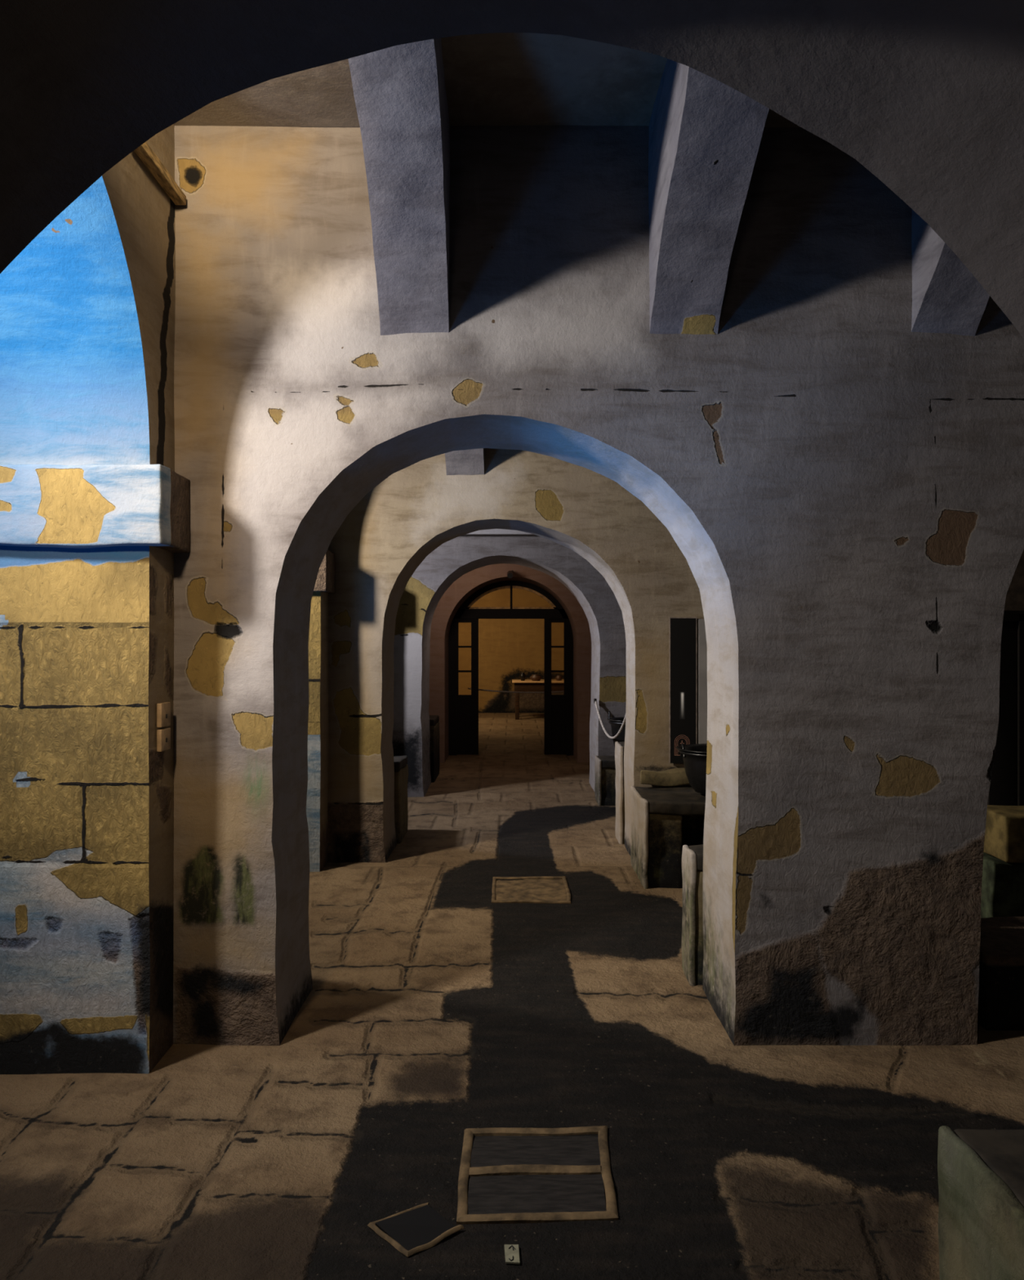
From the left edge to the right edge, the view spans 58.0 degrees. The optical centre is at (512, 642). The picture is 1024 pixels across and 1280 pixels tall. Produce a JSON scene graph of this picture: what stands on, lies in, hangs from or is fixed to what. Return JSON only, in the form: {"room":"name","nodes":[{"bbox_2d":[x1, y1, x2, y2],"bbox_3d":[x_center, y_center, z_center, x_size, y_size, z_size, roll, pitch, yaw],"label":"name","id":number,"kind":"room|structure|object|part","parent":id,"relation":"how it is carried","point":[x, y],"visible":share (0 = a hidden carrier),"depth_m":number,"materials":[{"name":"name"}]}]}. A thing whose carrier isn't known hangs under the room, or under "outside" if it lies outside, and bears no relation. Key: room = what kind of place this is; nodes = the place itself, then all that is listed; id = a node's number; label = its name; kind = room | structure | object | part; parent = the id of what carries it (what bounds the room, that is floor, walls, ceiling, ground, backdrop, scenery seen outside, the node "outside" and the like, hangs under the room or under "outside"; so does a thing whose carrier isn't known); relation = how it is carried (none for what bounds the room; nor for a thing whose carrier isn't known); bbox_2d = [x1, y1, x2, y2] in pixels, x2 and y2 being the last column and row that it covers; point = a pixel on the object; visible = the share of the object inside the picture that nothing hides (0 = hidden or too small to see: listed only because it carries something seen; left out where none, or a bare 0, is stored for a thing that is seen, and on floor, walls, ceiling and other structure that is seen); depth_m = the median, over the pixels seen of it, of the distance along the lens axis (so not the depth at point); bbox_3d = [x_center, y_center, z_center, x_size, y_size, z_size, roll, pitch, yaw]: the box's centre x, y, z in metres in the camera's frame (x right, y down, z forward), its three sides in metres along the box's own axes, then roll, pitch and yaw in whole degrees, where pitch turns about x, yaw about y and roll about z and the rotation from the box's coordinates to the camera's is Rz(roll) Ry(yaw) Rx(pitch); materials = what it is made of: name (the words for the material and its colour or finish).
{"room":"arched stone passageway","nodes":[
{"label":"arched stone passageway","id":0,"kind":"room"},
{"bbox_2d":[0,124,328,1074],"bbox_3d":[-1.640,-0.201,3.811,0.780,3.451,5.097,0,0,0],"label":"wall","id":1,"kind":"structure","parent":0,"point":[87,306],"depth_m":3.21,"materials":[{"name":"paint"}]},
{"bbox_2d":[133,142,186,204],"bbox_3d":[-1.225,-1.633,3.198,0.041,0.037,0.433,0,0,0],"label":"batten","id":2,"kind":"object","parent":1,"relation":"attached to","point":[144,152],"visible":0.7,"depth_m":3.20,"materials":[{"name":"brown wood"}]},
{"bbox_2d":[156,727,170,751],"bbox_3d":[-1.252,0.348,3.320,0.021,0.079,0.090,0,0,0],"label":"cover plate","id":3,"kind":"object","parent":1,"relation":"attached to","point":[163,735],"visible":1,"depth_m":3.30,"materials":[{"name":"plastic"}]},
{"bbox_2d":[156,702,170,727],"bbox_3d":[-1.252,0.259,3.320,0.021,0.086,0.090,0,0,0],"label":"cover plate","id":4,"kind":"object","parent":1,"relation":"attached to","point":[163,709],"visible":1,"depth_m":3.30,"materials":[{"name":"plastic"}]},
{"bbox_2d":[173,32,799,127],"bbox_3d":[0.175,-2.020,4.275,7.150,0.200,11.250,0,0,0],"label":"ceiling","id":5,"kind":"structure","parent":0,"point":[493,78],"depth_m":3.22,"materials":[{"name":"paint"}]},
{"bbox_2d":[391,535,626,797],"bbox_3d":[1.151,-0.200,9.439,4.917,3.450,0.947,0,0,0],"label":"wall","id":6,"kind":"structure","parent":0,"point":[459,556],"depth_m":8.98,"materials":[{"name":"grey paint"}]},
{"bbox_2d":[462,528,535,535],"bbox_3d":[0.190,-1.070,8.940,2.820,0.060,0.120,0,0,0],"label":"trim","id":7,"kind":"structure","parent":6,"relation":"attached to","point":[490,531],"depth_m":8.88,"materials":[{"name":"paint"}]},
{"bbox_2d":[593,698,625,738],"bbox_3d":[0.914,0.721,8.639,0.037,0.355,0.741,0,0,-19],"label":"rope","id":8,"kind":"object","parent":6,"relation":"hanging from","point":[594,700],"visible":0.92,"depth_m":8.73,"materials":[{"name":"fabric"}]},
{"bbox_2d":[428,563,591,762],"bbox_3d":[-0.001,0.010,11.980,3.809,3.027,0.893,0,0,0],"label":"wall","id":9,"kind":"structure","parent":0,"point":[460,589],"depth_m":11.54,"materials":[{"name":"paint"}]},
{"bbox_2d":[506,569,513,578],"bbox_3d":[-0.027,-0.845,11.403,0.080,0.128,0.323,0,0,0],"label":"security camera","id":10,"kind":"object","parent":9,"relation":"attached to","point":[509,574],"visible":1,"depth_m":11.25,"materials":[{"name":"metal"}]},
{"bbox_2d":[448,580,573,755],"bbox_3d":[-0.013,0.333,12.325,1.690,2.355,0.090,0,0,0],"label":"door","id":11,"kind":"structure","parent":9,"relation":"in","point":[508,599],"depth_m":12.30,"materials":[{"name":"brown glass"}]},
{"bbox_3d":[-0.636,0.546,12.315,0.172,0.301,0.004,0,0,0],"label":"pane","id":12,"kind":"part","parent":11,"relation":"part of","materials":[{"name":"clear glass"}]},
{"bbox_3d":[-0.636,0.219,12.315,0.172,0.301,0.004,0,0,0],"label":"pane","id":13,"kind":"part","parent":11,"relation":"part of","materials":[{"name":"clear glass"}]},
{"bbox_3d":[-0.636,-0.112,12.315,0.172,0.310,0.004,0,0,0],"label":"pane","id":14,"kind":"part","parent":11,"relation":"part of","materials":[{"name":"clear glass"}]},
{"bbox_3d":[-0.013,-0.600,12.326,1.218,0.309,0.004,0,0,0],"label":"fanlight glass","id":15,"kind":"part","parent":11,"relation":"part of","materials":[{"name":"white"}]},
{"bbox_3d":[0.600,0.546,12.315,0.168,0.301,0.004,0,0,0],"label":"pane","id":16,"kind":"part","parent":11,"relation":"part of","materials":[{"name":"clear glass"}]},
{"bbox_3d":[0.600,0.219,12.315,0.168,0.301,0.004,0,0,0],"label":"pane","id":17,"kind":"part","parent":11,"relation":"part of","materials":[{"name":"clear glass"}]},
{"bbox_3d":[0.600,-0.112,12.315,0.168,0.310,0.004,0,0,0],"label":"pane","id":18,"kind":"part","parent":11,"relation":"part of","materials":[{"name":"clear glass"}]},
{"bbox_2d":[478,618,543,712],"bbox_3d":[0.000,-0.200,19.700,6.700,3.400,0.001,0,0,0],"label":"wall","id":19,"kind":"structure","parent":0,"point":[508,648],"depth_m":19.70,"materials":[{"name":"yellow paint"}]},
{"bbox_2d":[478,688,543,693],"bbox_3d":[0.390,0.675,13.150,2.084,0.090,0.020,0,0,-14],"label":"rope","id":20,"kind":"object","parent":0,"point":[478,689],"visible":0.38,"depth_m":13.05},
{"bbox_2d":[0,712,1023,1279],"bbox_3d":[0.175,1.502,9.375,7.150,0.015,21.150,0,0,0],"label":"floor","id":21,"kind":"structure","parent":0,"point":[435,1010],"depth_m":2.98,"materials":[{"name":"stone"}]},
{"bbox_2d":[393,755,408,844],"bbox_3d":[-1.039,1.210,7.157,0.410,0.639,0.543,0,0,0],"label":"stone bench","id":22,"kind":"object","parent":21,"relation":"on","point":[401,767],"visible":0.34,"depth_m":6.98,"materials":[{"name":"grey stone"}]},
{"bbox_2d":[367,1202,464,1257],"bbox_3d":[-0.247,1.497,2.365,0.181,0.026,0.175,0,0,-41],"label":"floor hatch","id":23,"kind":"object","parent":21,"relation":"on","point":[419,1228],"depth_m":2.35,"materials":[{"name":"wood"}]},
{"bbox_2d":[428,715,439,782],"bbox_3d":[-1.170,1.174,10.256,0.684,0.711,0.711,0,0,0],"label":"stone bench","id":24,"kind":"object","parent":21,"relation":"on","point":[433,719],"visible":0.23,"depth_m":10.02,"materials":[{"name":"grey stone"}]},
{"bbox_2d":[503,1244,519,1264],"bbox_3d":[-0.002,1.493,2.258,0.038,0.006,0.067,0,0,0],"label":"paper label","id":25,"kind":"object","parent":21,"relation":"on","point":[511,1251],"visible":1,"depth_m":2.25,"materials":[{"name":"beige paper"}]},
{"bbox_2d":[511,680,543,719],"bbox_3d":[1.095,1.127,18.400,2.210,0.745,0.900,0,0,0],"label":"side table","id":26,"kind":"object","parent":21,"relation":"on","point":[526,685],"visible":0.38,"depth_m":17.99,"materials":[{"name":"brown wood"}]},
{"bbox_3d":[0.090,1.218,18.040,0.080,0.565,0.080,0,0,0],"label":"leg","id":27,"kind":"part","parent":26,"relation":"part of","materials":[{"name":"brown wood"}]},
{"bbox_2d":[519,672,525,680],"bbox_3d":[0.200,0.675,18.300,0.120,0.160,0.120,0,0,0],"label":"clay pot","id":28,"kind":"object","parent":26,"relation":"on","point":[522,676],"visible":1,"depth_m":18.26,"materials":[{"name":"ceramic"}]},
{"bbox_2d":[529,674,542,680],"bbox_3d":[0.460,0.695,18.250,0.240,0.120,0.240,0,0,0],"label":"clay pot","id":29,"kind":"object","parent":26,"relation":"on","point":[535,677],"visible":0.89,"depth_m":18.17,"materials":[{"name":"brown ceramic"}]},
{"bbox_2d":[491,875,570,903],"bbox_3d":[0.109,1.499,5.605,0.471,0.029,0.572,0,0,0],"label":"floor hatch","id":30,"kind":"object","parent":21,"relation":"on","point":[535,889],"visible":1,"depth_m":5.58,"materials":[{"name":"stone"}]},
{"bbox_3d":[0.108,1.502,5.606,0.423,0.020,0.517,0,0,0],"label":"lid","id":31,"kind":"part","parent":30,"relation":"part of","materials":[{"name":"stone"}]},
{"bbox_2d":[456,1125,617,1224],"bbox_3d":[0.071,1.498,2.618,0.444,0.028,0.464,0,0,0],"label":"floor hatch","id":32,"kind":"object","parent":21,"relation":"on","point":[516,1175],"visible":1,"depth_m":2.59,"materials":[{"name":"wood"}]},
{"bbox_3d":[0.070,1.502,2.728,0.383,0.017,0.185,0,0,0],"label":"lid","id":33,"kind":"part","parent":32,"relation":"part of","materials":[{"name":"grey wood"}]},
{"bbox_3d":[0.066,1.502,2.513,0.374,0.017,0.197,0,0,0],"label":"lid","id":34,"kind":"part","parent":32,"relation":"part of","materials":[{"name":"grey wood"}]},
{"bbox_2d":[594,755,615,805],"bbox_3d":[1.397,1.306,8.729,1.221,0.453,0.504,0,0,0],"label":"stone bench","id":35,"kind":"object","parent":21,"relation":"on","point":[604,766],"visible":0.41,"depth_m":8.50,"materials":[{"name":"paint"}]},
{"bbox_2d":[607,711,625,746],"bbox_3d":[1.120,0.858,8.720,0.459,0.430,0.459,0,0,0],"label":"cauldron","id":36,"kind":"object","parent":35,"relation":"on","point":[615,723],"visible":0.23,"depth_m":8.61,"materials":[{"name":"metal"}]},
{"bbox_2d":[614,741,624,844],"bbox_3d":[1.402,1.145,7.049,1.224,0.773,0.344,0,0,0],"label":"post","id":37,"kind":"object","parent":21,"relation":"on","point":[619,746],"visible":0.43,"depth_m":6.90,"materials":[{"name":"paint"}]},
{"bbox_2d":[630,786,705,888],"bbox_3d":[1.452,1.251,5.962,1.312,0.570,0.677,0,0,0],"label":"counter","id":38,"kind":"object","parent":21,"relation":"on","point":[664,820],"visible":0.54,"depth_m":5.66,"materials":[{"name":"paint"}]},
{"bbox_2d":[640,768,689,786],"bbox_3d":[1.054,0.911,6.245,0.391,0.124,0.083,0,0,0],"label":"stone ledge","id":39,"kind":"object","parent":38,"relation":"on","point":[673,776],"visible":0.71,"depth_m":6.21,"materials":[{"name":"beige stone"}]},
{"bbox_2d":[675,743,706,794],"bbox_3d":[1.310,0.805,5.930,0.520,0.316,0.520,0,0,0],"label":"cauldron","id":40,"kind":"object","parent":38,"relation":"on","point":[695,755],"visible":0.37,"depth_m":5.83,"materials":[{"name":"metal"}]},
{"bbox_3d":[1.092,0.690,5.930,0.018,0.086,0.116,0,0,0],"label":"handle","id":41,"kind":"part","parent":40,"relation":"part of","materials":[{"name":"metal"}]},
{"bbox_2d":[681,844,703,986],"bbox_3d":[1.248,1.225,4.165,0.952,0.609,0.262,0,0,0],"label":"stone post","id":42,"kind":"object","parent":21,"relation":"on","point":[692,945],"visible":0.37,"depth_m":4.05,"materials":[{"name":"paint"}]},
{"bbox_2d":[937,1125,1023,1279],"bbox_3d":[1.417,1.236,1.553,1.180,0.589,0.535,0,0,0],"label":"stone block","id":43,"kind":"object","parent":21,"relation":"on","point":[980,1172],"visible":1,"depth_m":1.69,"materials":[{"name":"grey stone"}]},
{"bbox_2d":[977,916,1023,1031],"bbox_3d":[2.614,1.367,3.814,1.580,0.326,0.528,0,0,0],"label":"stone platform","id":44,"kind":"object","parent":21,"relation":"on","point":[1001,966],"visible":0.51,"depth_m":3.57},
{"bbox_2d":[980,852,1023,918],"bbox_3d":[2.460,1.284,4.539,0.348,0.487,0.274,0,0,0],"label":"stone block","id":45,"kind":"object","parent":21,"relation":"on","point":[1002,882],"visible":0.28,"depth_m":4.42,"materials":[{"name":"stone"}]},
{"bbox_2d":[983,804,1023,862],"bbox_3d":[2.535,0.929,4.514,0.438,0.227,0.335,0,0,0],"label":"stone block","id":46,"kind":"object","parent":45,"relation":"on","point":[1004,825],"visible":0.73,"depth_m":4.39,"materials":[{"name":"beige stone"}]},
{"bbox_2d":[986,550,1023,805],"bbox_3d":[3.060,0.150,5.230,0.880,2.700,0.100,0,0,0],"label":"door","id":47,"kind":"structure","parent":21,"relation":"on","point":[1006,782],"depth_m":5.20,"materials":[{"name":"black wood"}]},
{"bbox_3d":[3.060,-0.125,5.235,0.880,2.150,0.030,0,0,0],"label":"panel","id":48,"kind":"part","parent":47,"relation":"part of","materials":[{"name":"grey wood"}]},
{"bbox_2d":[0,0,1023,337],"bbox_3d":[0.200,-0.200,0.955,6.809,3.450,0.690,0,0,0],"label":"wall","id":49,"kind":"structure","parent":0,"point":[926,96],"depth_m":1.18,"materials":[{"name":"paint"}]},
{"bbox_2d":[327,448,703,862],"bbox_3d":[1.148,-0.201,6.590,4.915,3.450,0.606,0,0,0],"label":"wall","id":50,"kind":"structure","parent":0,"point":[419,508],"depth_m":6.30,"materials":[{"name":"paint"}]},
{"bbox_2d":[313,549,335,593],"bbox_3d":[-1.615,-0.473,6.154,0.816,0.285,0.316,0,0,0],"label":"trim","id":51,"kind":"structure","parent":50,"relation":"attached to","point":[325,581],"depth_m":6.03,"materials":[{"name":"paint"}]},
{"bbox_2d":[669,617,697,763],"bbox_3d":[1.158,0.324,6.280,0.186,0.991,0.016,0,0,0],"label":"information panel","id":52,"kind":"object","parent":50,"relation":"attached to","point":[682,630],"visible":0.97,"depth_m":6.27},
{"bbox_2d":[697,618,706,743],"bbox_3d":[1.441,0.280,6.285,0.358,0.880,0.039,0,0,0],"label":"board","id":53,"kind":"object","parent":50,"relation":"attached to","point":[702,646],"visible":0.21,"depth_m":6.26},
{"bbox_2d":[173,125,1023,1045],"bbox_3d":[1.151,-0.201,3.726,4.915,3.450,0.594,0,0,0],"label":"wall","id":54,"kind":"structure","parent":0,"point":[838,485],"depth_m":3.44,"materials":[{"name":"grey paint"}]},
{"bbox_2d":[0,464,190,553],"bbox_3d":[-1.610,-0.471,3.304,0.825,0.288,0.305,0,0,0],"label":"trim","id":55,"kind":"structure","parent":54,"relation":"attached to","point":[42,505],"depth_m":3.15,"materials":[{"name":"paint"}]},
{"bbox_2d":[347,38,449,335],"bbox_3d":[-0.356,-1.544,2.365,0.278,0.804,2.157,0,0,0],"label":"ceiling beam","id":56,"kind":"structure","parent":54,"relation":"attached to","point":[399,91],"depth_m":3.00,"materials":[{"name":"paint"}]},
{"bbox_2d":[444,448,484,475],"bbox_3d":[-0.325,-1.544,5.155,0.266,0.806,2.296,0,0,0],"label":"trim","id":57,"kind":"structure","parent":54,"relation":"attached to","point":[471,461],"depth_m":6.23,"materials":[{"name":"paint"}]},
{"bbox_2d":[648,58,768,334],"bbox_3d":[0.639,-1.545,2.365,0.271,0.805,2.157,0,0,0],"label":"beam","id":58,"kind":"structure","parent":54,"relation":"attached to","point":[705,134],"depth_m":3.07,"materials":[{"name":"paint"}]},
{"bbox_2d":[911,209,989,336],"bbox_3d":[1.603,-1.543,2.366,0.255,0.805,2.155,0,0,0],"label":"beam","id":59,"kind":"structure","parent":54,"relation":"attached to","point":[947,297],"depth_m":3.35,"materials":[{"name":"paint"}]}
]}

